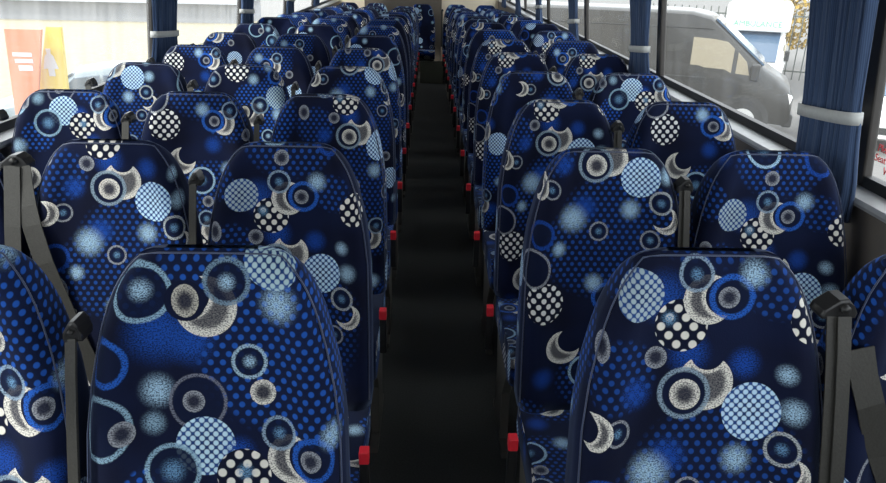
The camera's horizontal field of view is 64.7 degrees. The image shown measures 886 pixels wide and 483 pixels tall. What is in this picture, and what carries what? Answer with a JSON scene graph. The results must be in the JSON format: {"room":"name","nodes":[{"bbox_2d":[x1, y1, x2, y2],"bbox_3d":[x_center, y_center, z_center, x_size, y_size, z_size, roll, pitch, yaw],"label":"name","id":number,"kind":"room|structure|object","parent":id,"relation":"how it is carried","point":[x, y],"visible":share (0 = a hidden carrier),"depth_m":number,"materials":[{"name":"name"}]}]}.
{"room":"vehicle interior","nodes":[
{"label":"vehicle interior","id":0,"kind":"room"},
{"bbox_2d":[0,1,338,157],"bbox_3d":[-1.539,-1.109,4.589,0.180,2.370,14.600,1,22,-1],"label":"wall","id":1,"kind":"structure","parent":0,"point":[5,151],"depth_m":2.42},
{"bbox_2d":[0,0,147,132],"bbox_3d":[-1.501,-0.954,2.761,0.111,0.820,1.850,1,22,-1],"label":"window","id":2,"kind":"structure","parent":1,"relation":"in","point":[7,124],"depth_m":2.49,"materials":[{"name":"rubber"}]},
{"bbox_2d":[147,0,152,57],"bbox_3d":[-1.515,-1.297,3.620,0.112,0.820,0.036,1,22,-1],"label":"trim","id":3,"kind":"structure","parent":1,"relation":"attached to","point":[149,2],"depth_m":3.67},
{"bbox_2d":[150,0,178,61],"bbox_3d":[-1.473,-1.422,3.704,0.141,0.948,0.421,1,22,-1],"label":"curtain","id":4,"kind":"object","parent":1,"relation":"hanging from","point":[164,34],"visible":0.8,"depth_m":3.75,"materials":[{"name":"fabric"}]},
{"bbox_2d":[0,0,339,148],"bbox_3d":[-1.564,-1.210,4.548,0.086,0.033,14.600,1,22,-1],"label":"trim","id":5,"kind":"structure","parent":1,"relation":"attached to","point":[6,136],"depth_m":2.42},
{"bbox_2d":[239,0,254,23],"bbox_3d":[-1.506,-2.108,5.421,0.141,0.948,0.422,1,22,-1],"label":"curtain","id":6,"kind":"object","parent":1,"relation":"hanging from","point":[247,10],"visible":0.65,"depth_m":5.49,"materials":[{"name":"fabric"}]},
{"bbox_2d":[285,0,294,13],"bbox_3d":[-1.540,-2.796,7.140,0.141,0.948,0.421,1,22,-1],"label":"curtain","id":7,"kind":"object","parent":1,"relation":"hanging from","point":[290,3],"visible":0.74,"depth_m":7.22,"materials":[{"name":"fabric"}]},
{"bbox_2d":[339,0,497,63],"bbox_3d":[-0.393,-3.811,11.421,2.740,2.370,0.050,1,22,-1],"label":"wall","id":8,"kind":"structure","parent":0,"point":[470,4],"depth_m":11.38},
{"bbox_2d":[364,0,441,71],"bbox_3d":[-0.650,-3.637,11.442,1.250,1.680,0.029,1,22,-1],"label":"trim","id":9,"kind":"structure","parent":8,"relation":"attached to","point":[436,5],"depth_m":11.36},
{"bbox_2d":[368,72,519,482],"bbox_3d":[-0.281,-0.154,4.995,2.660,0.350,14.600,1,22,-1],"label":"floor","id":10,"kind":"structure","parent":0,"point":[438,422],"depth_m":3.05,"materials":[{"name":"plastic"}]},
{"bbox_2d":[0,152,31,258],"bbox_3d":[-1.280,0.367,1.661,0.456,1.113,0.655,1,22,-1],"label":"seat","id":11,"kind":"object","parent":10,"relation":"on","point":[25,249],"visible":0.06,"depth_m":1.73,"materials":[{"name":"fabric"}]},
{"bbox_2d":[0,245,89,482],"bbox_3d":[-0.826,0.628,1.034,0.456,1.113,0.655,1,22,-1],"label":"seat","id":12,"kind":"object","parent":10,"relation":"on","point":[34,318],"visible":0.82,"depth_m":1.11,"materials":[{"name":"blue fabric"}]},
{"bbox_2d":[0,89,131,201],"bbox_3d":[-1.292,0.112,2.298,0.456,1.113,0.655,1,22,-1],"label":"seat","id":13,"kind":"object","parent":10,"relation":"on","point":[47,119],"visible":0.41,"depth_m":2.36,"materials":[{"name":"blue fabric"}]},
{"bbox_2d":[0,138,202,388],"bbox_3d":[-0.857,0.372,1.671,0.470,1.113,0.655,1,22,-1],"label":"seat","id":14,"kind":"object","parent":10,"relation":"on","point":[101,203],"visible":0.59,"depth_m":1.74,"materials":[{"name":"blue fabric"}]},
{"bbox_2d":[85,62,186,138],"bbox_3d":[-1.305,-0.143,2.936,0.456,1.113,0.655,1,22,-1],"label":"seat","id":15,"kind":"object","parent":10,"relation":"on","point":[134,87],"visible":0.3,"depth_m":3.00,"materials":[{"name":"blue fabric"}]},
{"bbox_2d":[121,91,253,244],"bbox_3d":[-0.863,0.117,2.309,0.456,1.113,0.655,1,22,-1],"label":"seat","id":16,"kind":"object","parent":10,"relation":"on","point":[202,130],"visible":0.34,"depth_m":2.37,"materials":[{"name":"blue fabric"}]},
{"bbox_2d":[146,44,228,91],"bbox_3d":[-1.317,-0.398,3.574,0.456,1.113,0.655,1,22,-1],"label":"seat","id":17,"kind":"object","parent":10,"relation":"on","point":[197,62],"visible":0.23,"depth_m":3.63,"materials":[{"name":"blue fabric"}]},
{"bbox_2d":[63,244,350,482],"bbox_3d":[-0.370,0.633,1.045,0.453,1.113,0.655,1,22,-1],"label":"seat","id":18,"kind":"object","parent":10,"relation":"on","point":[213,363],"visible":1,"depth_m":1.11,"materials":[{"name":"blue fabric"}]},
{"bbox_2d":[191,32,257,63],"bbox_3d":[-1.330,-0.653,4.212,0.456,1.113,0.655,1,22,-1],"label":"seat","id":19,"kind":"object","parent":10,"relation":"on","point":[238,46],"visible":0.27,"depth_m":4.27,"materials":[{"name":"blue fabric"}]},
{"bbox_2d":[186,64,289,141],"bbox_3d":[-0.875,-0.138,2.947,0.456,1.113,0.655,1,22,-1],"label":"seat","id":20,"kind":"object","parent":10,"relation":"on","point":[259,88],"visible":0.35,"depth_m":3.01,"materials":[{"name":"blue fabric"}]},
{"bbox_2d":[233,23,279,46],"bbox_3d":[-1.342,-0.908,4.850,0.456,1.113,0.655,1,22,-1],"label":"seat","id":21,"kind":"object","parent":10,"relation":"on","point":[262,33],"visible":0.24,"depth_m":4.91,"materials":[{"name":"blue fabric"}]},
{"bbox_2d":[229,46,313,96],"bbox_3d":[-0.887,-0.393,3.585,0.456,1.113,0.655,1,22,-1],"label":"seat","id":22,"kind":"object","parent":10,"relation":"on","point":[290,62],"visible":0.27,"depth_m":3.64,"materials":[{"name":"blue fabric"}]},
{"bbox_2d":[257,17,296,35],"bbox_3d":[-1.355,-1.156,5.490,0.456,1.113,0.655,1,22,-1],"label":"seat","id":23,"kind":"object","parent":10,"relation":"on","point":[283,25],"visible":0.15,"depth_m":5.55,"materials":[{"name":"blue fabric"}]},
{"bbox_2d":[188,141,373,482],"bbox_3d":[-0.401,0.378,1.682,0.467,1.113,0.655,1,22,-1],"label":"seat","id":24,"kind":"object","parent":10,"relation":"on","point":[304,200],"visible":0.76,"depth_m":1.75,"materials":[{"name":"blue fabric"}]},
{"bbox_2d":[348,405,370,482],"bbox_3d":[-0.398,0.535,1.661,0.414,0.127,0.500,1,22,-1],"label":"cushion","id":25,"kind":"object","parent":24,"relation":"on","point":[359,416],"depth_m":1.72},
{"bbox_2d":[277,14,309,27],"bbox_3d":[-1.368,-1.388,6.137,0.456,1.113,0.655,1,22,-1],"label":"seat","id":26,"kind":"object","parent":10,"relation":"on","point":[298,19],"visible":0.17,"depth_m":6.20,"materials":[{"name":"blue fabric"}]},
{"bbox_2d":[261,33,330,74],"bbox_3d":[-0.900,-0.647,4.222,0.456,1.113,0.655,1,22,-1],"label":"seat","id":27,"kind":"object","parent":10,"relation":"on","point":[314,47],"visible":0.22,"depth_m":4.28,"materials":[{"name":"blue fabric"}]},
{"bbox_2d":[292,12,319,23],"bbox_3d":[-1.381,-1.620,6.784,0.456,1.113,0.655,1,22,-1],"label":"seat","id":28,"kind":"object","parent":10,"relation":"on","point":[311,16],"visible":0.13,"depth_m":6.84,"materials":[{"name":"blue fabric"}]},
{"bbox_2d":[304,10,328,17],"bbox_3d":[-1.394,-1.852,7.431,0.456,1.113,0.655,1,22,-1],"label":"seat","id":29,"kind":"object","parent":10,"relation":"on","point":[322,14],"visible":0.15,"depth_m":7.49,"materials":[{"name":"blue fabric"}]},
{"bbox_2d":[294,24,343,59],"bbox_3d":[-0.912,-0.902,4.860,0.456,1.113,0.655,1,22,-1],"label":"seat","id":30,"kind":"object","parent":10,"relation":"on","point":[329,34],"visible":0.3,"depth_m":4.92,"materials":[{"name":"blue fabric"}]},
{"bbox_2d":[253,93,387,452],"bbox_3d":[-0.414,0.123,2.320,0.467,1.113,0.655,1,22,-1],"label":"seat","id":31,"kind":"object","parent":10,"relation":"on","point":[344,122],"visible":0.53,"depth_m":2.38,"materials":[{"name":"blue fabric"}]},
{"bbox_2d":[373,291,384,379],"bbox_3d":[-0.410,0.280,2.299,0.414,0.127,0.500,1,22,-1],"label":"cushion","id":32,"kind":"object","parent":31,"relation":"on","point":[378,296],"depth_m":2.23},
{"bbox_2d":[311,18,352,47],"bbox_3d":[-0.925,-1.150,5.501,0.456,1.113,0.655,1,22,-1],"label":"seat","id":33,"kind":"object","parent":10,"relation":"on","point":[341,25],"visible":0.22,"depth_m":5.56,"materials":[{"name":"blue fabric"}]},
{"bbox_2d":[326,15,359,35],"bbox_3d":[-0.938,-1.382,6.148,0.456,1.113,0.655,1,22,-1],"label":"seat","id":34,"kind":"object","parent":10,"relation":"on","point":[353,24],"visible":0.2,"depth_m":6.21,"materials":[{"name":"blue fabric"}]},
{"bbox_2d":[291,66,395,347],"bbox_3d":[-0.426,-0.132,2.958,0.467,1.113,0.655,1,22,-1],"label":"seat","id":35,"kind":"object","parent":10,"relation":"on","point":[363,82],"visible":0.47,"depth_m":3.02,"materials":[{"name":"blue fabric"}]},
{"bbox_2d":[387,224,393,281],"bbox_3d":[-0.423,0.025,2.937,0.414,0.127,0.500,1,22,-1],"label":"cushion","id":36,"kind":"object","parent":35,"relation":"on","point":[390,239],"depth_m":2.87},
{"bbox_2d":[336,13,365,28],"bbox_3d":[-0.951,-1.614,6.795,0.456,1.113,0.655,1,22,-1],"label":"seat","id":37,"kind":"object","parent":10,"relation":"on","point":[358,17],"visible":0.09,"depth_m":6.85,"materials":[{"name":"blue fabric"}]},
{"bbox_2d":[344,11,370,24],"bbox_3d":[-0.964,-1.846,7.442,0.456,1.113,0.655,1,22,-1],"label":"seat","id":38,"kind":"object","parent":10,"relation":"on","point":[363,14],"visible":0.18,"depth_m":7.50,"materials":[{"name":"blue fabric"}]},
{"bbox_2d":[315,48,401,279],"bbox_3d":[-0.439,-0.387,3.596,0.467,1.113,0.655,1,22,-1],"label":"seat","id":39,"kind":"object","parent":10,"relation":"on","point":[376,59],"visible":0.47,"depth_m":3.65,"materials":[{"name":"blue fabric"}]},
{"bbox_2d":[395,180,399,221],"bbox_3d":[-0.435,-0.230,3.575,0.414,0.127,0.500,1,22,-1],"label":"cushion","id":40,"kind":"object","parent":39,"relation":"on","point":[397,186],"depth_m":3.50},
{"bbox_2d":[332,35,405,232],"bbox_3d":[-0.451,-0.642,4.233,0.467,1.113,0.655,1,22,-1],"label":"seat","id":41,"kind":"object","parent":10,"relation":"on","point":[385,43],"visible":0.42,"depth_m":4.29,"materials":[{"name":"blue fabric"}]},
{"bbox_2d":[345,25,408,197],"bbox_3d":[-0.464,-0.897,4.871,0.467,1.113,0.655,1,22,-1],"label":"seat","id":42,"kind":"object","parent":10,"relation":"on","point":[392,32],"visible":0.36,"depth_m":4.93,"materials":[{"name":"blue fabric"}]},
{"bbox_2d":[354,19,411,169],"bbox_3d":[-0.476,-1.144,5.512,0.467,1.113,0.655,1,22,-1],"label":"seat","id":43,"kind":"object","parent":10,"relation":"on","point":[397,24],"visible":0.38,"depth_m":5.57,"materials":[{"name":"blue fabric"}]},
{"bbox_2d":[362,16,413,150],"bbox_3d":[-0.489,-1.376,6.159,0.467,1.113,0.655,1,22,-1],"label":"seat","id":44,"kind":"object","parent":10,"relation":"on","point":[400,19],"visible":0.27,"depth_m":6.22,"materials":[{"name":"blue fabric"}]},
{"bbox_2d":[381,14,414,135],"bbox_3d":[-0.502,-1.608,6.806,0.467,1.113,0.655,1,22,-1],"label":"seat","id":45,"kind":"object","parent":10,"relation":"on","point":[404,17],"visible":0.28,"depth_m":6.87,"materials":[{"name":"blue fabric"}]},
{"bbox_2d":[385,12,415,122],"bbox_3d":[-0.515,-1.841,7.453,0.467,1.113,0.655,1,22,-1],"label":"seat","id":46,"kind":"object","parent":10,"relation":"on","point":[403,13],"visible":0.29,"depth_m":7.52,"materials":[{"name":"blue fabric"}]},
{"bbox_2d":[388,10,416,111],"bbox_3d":[-0.528,-2.072,8.100,0.467,1.113,0.655,1,22,-1],"label":"seat","id":47,"kind":"object","parent":10,"relation":"on","point":[405,11],"visible":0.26,"depth_m":8.17,"materials":[{"name":"blue fabric"}]},
{"bbox_2d":[392,9,417,102],"bbox_3d":[-0.541,-2.305,8.747,0.467,1.113,0.655,1,22,-1],"label":"seat","id":48,"kind":"object","parent":10,"relation":"on","point":[410,11],"visible":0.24,"depth_m":8.81,"materials":[{"name":"blue fabric"}]},
{"bbox_2d":[394,7,418,94],"bbox_3d":[-0.554,-2.537,9.394,0.467,1.113,0.655,1,22,-1],"label":"seat","id":49,"kind":"object","parent":10,"relation":"on","point":[396,7],"visible":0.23,"depth_m":9.46,"materials":[{"name":"blue fabric"}]},
{"bbox_2d":[398,6,419,86],"bbox_3d":[-0.567,-2.770,10.040,0.467,1.113,0.655,1,22,-1],"label":"seat","id":50,"kind":"object","parent":10,"relation":"on","point":[412,8],"visible":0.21,"depth_m":10.12,"materials":[{"name":"blue fabric"}]},
{"bbox_2d":[413,4,434,60],"bbox_3d":[-0.346,-3.032,10.709,0.456,1.113,0.655,1,22,-1],"label":"seat","id":51,"kind":"object","parent":10,"relation":"on","point":[425,15],"visible":0.58,"depth_m":10.79,"materials":[{"name":"blue fabric"}]},
{"bbox_2d":[419,49,434,58],"bbox_3d":[-0.332,-2.875,10.689,0.414,0.127,0.500,1,22,-1],"label":"cushion","id":52,"kind":"object","parent":51,"relation":"on","point":[424,53],"depth_m":10.47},
{"bbox_2d":[420,61,442,82],"bbox_3d":[-0.174,-2.571,10.620,0.350,0.330,0.060,1,22,-1],"label":"step","id":53,"kind":"structure","parent":10,"relation":"on","point":[430,71],"depth_m":10.59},
{"bbox_2d":[441,5,465,82],"bbox_3d":[0.189,-3.025,10.723,0.456,1.113,0.655,1,22,-1],"label":"seat","id":54,"kind":"object","parent":10,"relation":"on","point":[450,7],"visible":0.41,"depth_m":10.78,"materials":[{"name":"blue fabric"}]},
{"bbox_2d":[442,8,467,91],"bbox_3d":[0.228,-2.667,9.804,0.474,1.113,0.655,1,22,-1],"label":"seat","id":55,"kind":"object","parent":10,"relation":"on","point":[452,10],"visible":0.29,"depth_m":9.87,"materials":[{"name":"blue fabric"}]},
{"bbox_2d":[443,9,471,98],"bbox_3d":[0.241,-2.442,9.176,0.474,1.113,0.655,1,22,-1],"label":"seat","id":56,"kind":"object","parent":10,"relation":"on","point":[456,10],"visible":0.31,"depth_m":9.24,"materials":[{"name":"blue fabric"}]},
{"bbox_2d":[444,10,474,106],"bbox_3d":[0.253,-2.216,8.549,0.474,1.113,0.655,1,22,-1],"label":"seat","id":57,"kind":"object","parent":10,"relation":"on","point":[457,12],"visible":0.21,"depth_m":8.62,"materials":[{"name":"blue fabric"}]},
{"bbox_2d":[445,12,478,115],"bbox_3d":[0.266,-1.991,7.921,0.474,1.113,0.655,1,22,-1],"label":"seat","id":58,"kind":"object","parent":10,"relation":"on","point":[458,15],"visible":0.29,"depth_m":7.99,"materials":[{"name":"blue fabric"}]},
{"bbox_2d":[447,14,482,126],"bbox_3d":[0.278,-1.766,7.293,0.474,1.113,0.655,1,22,-1],"label":"seat","id":59,"kind":"object","parent":10,"relation":"on","point":[462,16],"visible":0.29,"depth_m":7.36,"materials":[{"name":"blue fabric"}]},
{"bbox_2d":[448,16,488,139],"bbox_3d":[0.291,-1.541,6.666,0.474,1.113,0.655,1,22,-1],"label":"seat","id":60,"kind":"object","parent":10,"relation":"on","point":[466,18],"visible":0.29,"depth_m":6.73,"materials":[{"name":"blue fabric"}]},
{"bbox_2d":[451,19,494,154],"bbox_3d":[0.303,-1.316,6.038,0.474,1.113,0.655,1,22,-1],"label":"seat","id":61,"kind":"object","parent":10,"relation":"on","point":[469,22],"visible":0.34,"depth_m":6.10,"materials":[{"name":"blue fabric"}]},
{"bbox_2d":[453,22,513,170],"bbox_3d":[0.316,-1.091,5.410,0.474,1.113,0.655,1,22,-1],"label":"seat","id":62,"kind":"object","parent":10,"relation":"on","point":[473,28],"visible":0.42,"depth_m":5.47,"materials":[{"name":"blue fabric"}]},
{"bbox_2d":[459,110,462,133],"bbox_3d":[0.339,-0.933,5.390,0.414,0.127,0.500,1,22,-1],"label":"cushion","id":63,"kind":"object","parent":62,"relation":"on","point":[460,111],"depth_m":5.33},
{"bbox_2d":[456,29,523,202],"bbox_3d":[0.328,-0.847,4.790,0.474,1.113,0.655,1,22,-1],"label":"seat","id":64,"kind":"object","parent":10,"relation":"on","point":[482,35],"visible":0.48,"depth_m":4.85,"materials":[{"name":"blue fabric"}]},
{"bbox_2d":[463,129,467,155],"bbox_3d":[0.351,-0.689,4.770,0.414,0.127,0.500,1,22,-1],"label":"cushion","id":65,"kind":"object","parent":64,"relation":"on","point":[464,130],"depth_m":4.72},
{"bbox_2d":[460,39,537,238],"bbox_3d":[0.340,-0.599,4.172,0.474,1.113,0.655,1,22,-1],"label":"seat","id":66,"kind":"object","parent":10,"relation":"on","point":[488,48],"visible":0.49,"depth_m":4.23,"materials":[{"name":"blue fabric"}]},
{"bbox_2d":[467,153,473,186],"bbox_3d":[0.364,-0.442,4.151,0.414,0.127,0.500,1,22,-1],"label":"cushion","id":67,"kind":"object","parent":66,"relation":"on","point":[470,155],"depth_m":4.12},
{"bbox_2d":[465,52,557,286],"bbox_3d":[0.352,-0.352,3.553,0.474,1.113,0.655,1,22,-1],"label":"seat","id":68,"kind":"object","parent":10,"relation":"on","point":[499,65],"visible":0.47,"depth_m":3.61,"materials":[{"name":"blue fabric"}]},
{"bbox_2d":[473,184,482,228],"bbox_3d":[0.376,-0.195,3.533,0.414,0.127,0.500,1,22,-1],"label":"cushion","id":69,"kind":"object","parent":68,"relation":"on","point":[477,195],"depth_m":3.52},
{"bbox_2d":[503,17,532,29],"bbox_3d":[0.736,-1.535,6.677,0.424,1.113,0.655,1,22,-1],"label":"seat","id":70,"kind":"object","parent":10,"relation":"on","point":[508,22],"visible":0.18,"depth_m":6.73,"materials":[{"name":"blue fabric"}]},
{"bbox_2d":[509,20,542,37],"bbox_3d":[0.748,-1.310,6.049,0.424,1.113,0.655,1,22,-1],"label":"seat","id":71,"kind":"object","parent":10,"relation":"on","point":[516,27],"visible":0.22,"depth_m":6.10,"materials":[{"name":"blue fabric"}]},
{"bbox_2d":[473,71,583,354],"bbox_3d":[0.364,-0.104,2.934,0.474,1.113,0.655,1,22,-1],"label":"seat","id":72,"kind":"object","parent":10,"relation":"on","point":[515,89],"visible":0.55,"depth_m":3.00,"materials":[{"name":"blue fabric"}]},
{"bbox_2d":[482,229,494,289],"bbox_3d":[0.388,0.053,2.914,0.414,0.127,0.500,1,22,-1],"label":"cushion","id":73,"kind":"object","parent":72,"relation":"on","point":[488,236],"depth_m":2.88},
{"bbox_2d":[517,23,558,46],"bbox_3d":[0.761,-1.085,5.421,0.424,1.113,0.655,1,22,-1],"label":"seat","id":74,"kind":"object","parent":10,"relation":"on","point":[529,30],"visible":0.21,"depth_m":5.48,"materials":[{"name":"blue fabric"}]},
{"bbox_2d":[528,30,576,58],"bbox_3d":[0.773,-0.841,4.801,0.424,1.113,0.655,1,22,-1],"label":"seat","id":75,"kind":"object","parent":10,"relation":"on","point":[541,41],"visible":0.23,"depth_m":4.86,"materials":[{"name":"blue fabric"}]},
{"bbox_2d":[485,99,624,458],"bbox_3d":[0.377,0.143,2.315,0.474,1.113,0.655,1,22,-1],"label":"seat","id":76,"kind":"object","parent":10,"relation":"on","point":[542,129],"visible":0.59,"depth_m":2.38,"materials":[{"name":"blue fabric"}]},
{"bbox_2d":[495,296,517,386],"bbox_3d":[0.400,0.300,2.295,0.414,0.127,0.500,1,22,-1],"label":"cushion","id":77,"kind":"object","parent":76,"relation":"on","point":[506,307],"depth_m":2.26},
{"bbox_2d":[543,40,598,73],"bbox_3d":[0.785,-0.593,4.183,0.424,1.113,0.655,1,22,-1],"label":"seat","id":78,"kind":"object","parent":10,"relation":"on","point":[558,54],"visible":0.2,"depth_m":4.24,"materials":[{"name":"blue fabric"}]},
{"bbox_2d":[562,54,628,99],"bbox_3d":[0.797,-0.346,3.564,0.424,1.113,0.655,1,22,-1],"label":"seat","id":79,"kind":"object","parent":10,"relation":"on","point":[583,71],"visible":0.22,"depth_m":3.62,"materials":[{"name":"blue fabric"}]},
{"bbox_2d":[505,147,693,482],"bbox_3d":[0.389,0.391,1.697,0.474,1.113,0.655,1,22,-1],"label":"seat","id":80,"kind":"object","parent":10,"relation":"on","point":[592,209],"visible":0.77,"depth_m":1.77,"materials":[{"name":"blue fabric"}]},
{"bbox_2d":[517,407,569,482],"bbox_3d":[0.412,0.548,1.676,0.414,0.127,0.500,1,22,-1],"label":"cushion","id":81,"kind":"object","parent":80,"relation":"on","point":[542,432],"depth_m":1.72,"materials":[{"name":"fabric"}]},
{"bbox_2d":[588,73,670,147],"bbox_3d":[0.809,-0.099,2.945,0.424,1.113,0.655,1,22,-1],"label":"seat","id":82,"kind":"object","parent":10,"relation":"on","point":[622,97],"visible":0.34,"depth_m":3.00,"materials":[{"name":"blue fabric"}]},
{"bbox_2d":[624,101,736,206],"bbox_3d":[0.821,0.149,2.326,0.424,1.113,0.655,1,22,-1],"label":"seat","id":83,"kind":"object","parent":10,"relation":"on","point":[688,138],"visible":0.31,"depth_m":2.39,"materials":[{"name":"blue fabric"}]},
{"bbox_2d":[564,247,856,482],"bbox_3d":[0.418,0.638,1.078,0.495,1.113,0.655,1,22,-1],"label":"seat","id":84,"kind":"object","parent":10,"relation":"on","point":[696,364],"visible":1,"depth_m":1.15,"materials":[{"name":"blue fabric"}]},
{"bbox_2d":[689,150,846,344],"bbox_3d":[0.833,0.396,1.708,0.424,1.113,0.655,1,22,-1],"label":"seat","id":85,"kind":"object","parent":10,"relation":"on","point":[783,203],"visible":0.36,"depth_m":1.77,"materials":[{"name":"blue fabric"}]},
{"bbox_2d":[815,254,885,482],"bbox_3d":[0.845,0.644,1.089,0.424,1.113,0.655,1,22,-1],"label":"seat","id":86,"kind":"object","parent":10,"relation":"on","point":[865,460],"visible":0.57,"depth_m":1.15,"materials":[{"name":"blue fabric"}]},
{"bbox_2d":[498,1,885,287],"bbox_3d":[1.022,-1.076,4.652,0.175,2.370,14.600,1,22,-1],"label":"wall","id":87,"kind":"structure","parent":0,"point":[865,234],"depth_m":1.82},
{"bbox_2d":[535,0,542,21],"bbox_3d":[0.906,-2.551,6.710,0.138,0.981,0.361,1,22,-1],"label":"curtain","id":88,"kind":"object","parent":87,"relation":"hanging from","point":[538,6],"visible":0.69,"depth_m":6.73,"materials":[{"name":"fabric"}]},
{"bbox_2d":[548,7,583,40],"bbox_3d":[1.012,-2.142,5.812,0.106,0.770,1.755,1,22,-1],"label":"window","id":89,"kind":"structure","parent":87,"relation":"in","point":[559,26],"depth_m":6.07,"materials":[{"name":"rubber"}]},
{"bbox_2d":[567,0,579,40],"bbox_3d":[0.938,-1.898,5.077,0.139,0.982,0.362,1,22,-1],"label":"curtain","id":90,"kind":"object","parent":87,"relation":"hanging from","point":[573,21],"visible":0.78,"depth_m":5.10,"materials":[{"name":"fabric"}]},
{"bbox_2d":[584,0,589,40],"bbox_3d":[1.025,-1.816,4.997,0.107,0.770,0.060,1,22,-1],"label":"trim","id":91,"kind":"structure","parent":87,"relation":"attached to","point":[586,2],"depth_m":5.06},
{"bbox_2d":[586,36,655,74],"bbox_3d":[1.044,-1.491,4.183,0.106,0.770,1.755,1,22,-1],"label":"window sill","id":92,"kind":"structure","parent":87,"relation":"in","point":[598,46],"depth_m":4.45,"materials":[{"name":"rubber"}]},
{"bbox_2d":[628,0,650,72],"bbox_3d":[0.969,-1.249,3.451,0.140,0.981,0.362,1,22,-1],"label":"curtain","id":93,"kind":"object","parent":87,"relation":"hanging from","point":[640,10],"visible":0.77,"depth_m":3.49,"materials":[{"name":"fabric"}]},
{"bbox_2d":[656,0,666,76],"bbox_3d":[1.057,-1.165,3.368,0.107,0.770,0.060,1,22,-1],"label":"trim","id":94,"kind":"structure","parent":87,"relation":"attached to","point":[662,4],"depth_m":3.42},
{"bbox_2d":[497,0,885,222],"bbox_3d":[1.050,-1.222,4.594,0.086,0.033,14.600,1,22,-1],"label":"trim","id":95,"kind":"structure","parent":87,"relation":"attached to","point":[866,200],"depth_m":2.33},
{"bbox_2d":[660,75,796,150],"bbox_3d":[1.075,-0.839,2.553,0.106,0.770,1.755,1,22,-1],"label":"window frame","id":96,"kind":"structure","parent":87,"relation":"in","point":[782,138],"depth_m":2.58,"materials":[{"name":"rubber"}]},
{"bbox_2d":[795,0,878,222],"bbox_3d":[1.002,-0.567,1.772,0.140,1.000,0.287,1,22,-1],"label":"curtain","id":97,"kind":"object","parent":87,"relation":"hanging from","point":[840,32],"visible":0.72,"depth_m":1.80,"materials":[{"name":"fabric"}]},
{"bbox_2d":[857,0,885,185],"bbox_3d":[1.089,-0.513,1.739,0.107,0.770,0.060,1,22,-1],"label":"trim","id":98,"kind":"structure","parent":87,"relation":"attached to","point":[875,85],"depth_m":1.78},
{"bbox_2d":[861,175,885,198],"bbox_3d":[1.107,-0.188,0.924,0.106,0.770,1.755,1,22,-1],"label":"window","id":99,"kind":"structure","parent":87,"relation":"in","point":[872,183],"depth_m":1.80,"materials":[{"name":"rubber"}]},
{"label":"outside","id":100,"kind":"structure","parent":0,"visible":0},
{"bbox_2d":[0,19,257,98],"bbox_3d":[-25.053,-7.537,26.389,31.000,0.250,24.500,1,22,-1],"label":"wall","id":101,"kind":"structure","parent":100,"point":[85,42],"depth_m":28.81,"materials":[{"name":"paint"}]},
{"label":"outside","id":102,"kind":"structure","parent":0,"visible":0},
{"bbox_2d":[260,0,885,181],"bbox_3d":[-0.609,-7.803,29.183,120.000,0.300,120.000,1,22,-1],"label":"ground","id":103,"kind":"structure","parent":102,"point":[269,8],"depth_m":40.11,"materials":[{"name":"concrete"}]},
{"bbox_2d":[4,28,42,114],"bbox_3d":[-6.716,-2.278,11.471,0.740,2.320,0.106,1,22,-1],"label":"board","id":104,"kind":"object","parent":103,"relation":"on","point":[23,46],"visible":0.55,"depth_m":11.18,"materials":[{"name":"paint"}]},
{"bbox_2d":[12,52,31,56],"bbox_3d":[-6.699,-2.974,11.139,0.300,0.060,0.005,1,22,-1],"label":"print","id":105,"kind":"object","parent":104,"relation":"attached to","point":[14,54],"depth_m":11.14},
{"bbox_2d":[40,26,68,88],"bbox_3d":[-6.640,-2.379,11.702,0.960,2.340,0.106,1,22,-1],"label":"board","id":106,"kind":"object","parent":103,"relation":"on","point":[54,74],"visible":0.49,"depth_m":11.44,"materials":[{"name":"paint"}]},
{"bbox_2d":[44,49,58,75],"bbox_3d":[-6.417,-2.924,11.434,0.240,0.440,0.005,1,22,-1],"label":"print","id":107,"kind":"object","parent":106,"relation":"attached to","point":[51,56],"depth_m":11.43},
{"bbox_2d":[0,60,145,116],"bbox_3d":[-6.658,-2.738,13.852,4.220,1.530,2.000,-6,23,-17],"label":"car","id":108,"kind":"object","parent":103,"relation":"on","point":[77,77],"visible":0.18,"depth_m":13.03,"materials":[{"name":"silver metal"}]},
{"bbox_2d":[0,0,260,23],"bbox_3d":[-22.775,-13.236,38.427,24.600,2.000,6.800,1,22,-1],"label":"building","id":109,"kind":"structure","parent":103,"relation":"on","point":[188,11],"depth_m":35.88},
{"bbox_2d":[522,1,792,127],"bbox_3d":[4.923,-4.055,16.348,6.099,2.686,2.311,10,23,21],"label":"van","id":110,"kind":"object","parent":103,"relation":"on","point":[705,53],"visible":0.59,"depth_m":14.95,"materials":[{"name":"paint"}]},
{"bbox_2d":[750,64,760,81],"bbox_3d":[6.505,-3.515,14.580,0.171,0.342,0.150,10,23,21],"label":"mirror","id":111,"kind":"object","parent":110,"relation":"attached to","point":[755,74],"depth_m":14.53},
{"bbox_2d":[653,3,808,80],"bbox_3d":[11.155,-6.599,23.400,9.500,2.250,0.043,10,24,22],"label":"fence","id":112,"kind":"object","parent":103,"relation":"on","point":[718,12],"visible":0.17,"depth_m":23.28,"materials":[{"name":"metal"}]},
{"bbox_2d":[726,0,793,73],"bbox_3d":[9.453,-5.904,21.285,1.922,2.617,4.628,10,24,22],"label":"ambulance","id":113,"kind":"object","parent":103,"relation":"on","point":[765,24],"visible":0.64,"depth_m":20.03,"materials":[{"name":"white paint"}]},
{"bbox_2d":[786,0,809,49],"bbox_3d":[12.421,-9.191,25.045,3.254,5.907,3.162,1,22,-1],"label":"tree","id":114,"kind":"object","parent":103,"relation":"on","point":[800,13],"visible":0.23,"depth_m":25.10,"materials":[{"name":"yellow plant"}]},
{"bbox_2d":[878,87,885,140],"bbox_3d":[9.661,-3.120,15.735,2.000,1.530,4.220,13,24,26],"label":"car","id":115,"kind":"object","parent":103,"relation":"on","point":[882,128],"visible":0.02,"depth_m":14.05,"materials":[{"name":"white paint"}]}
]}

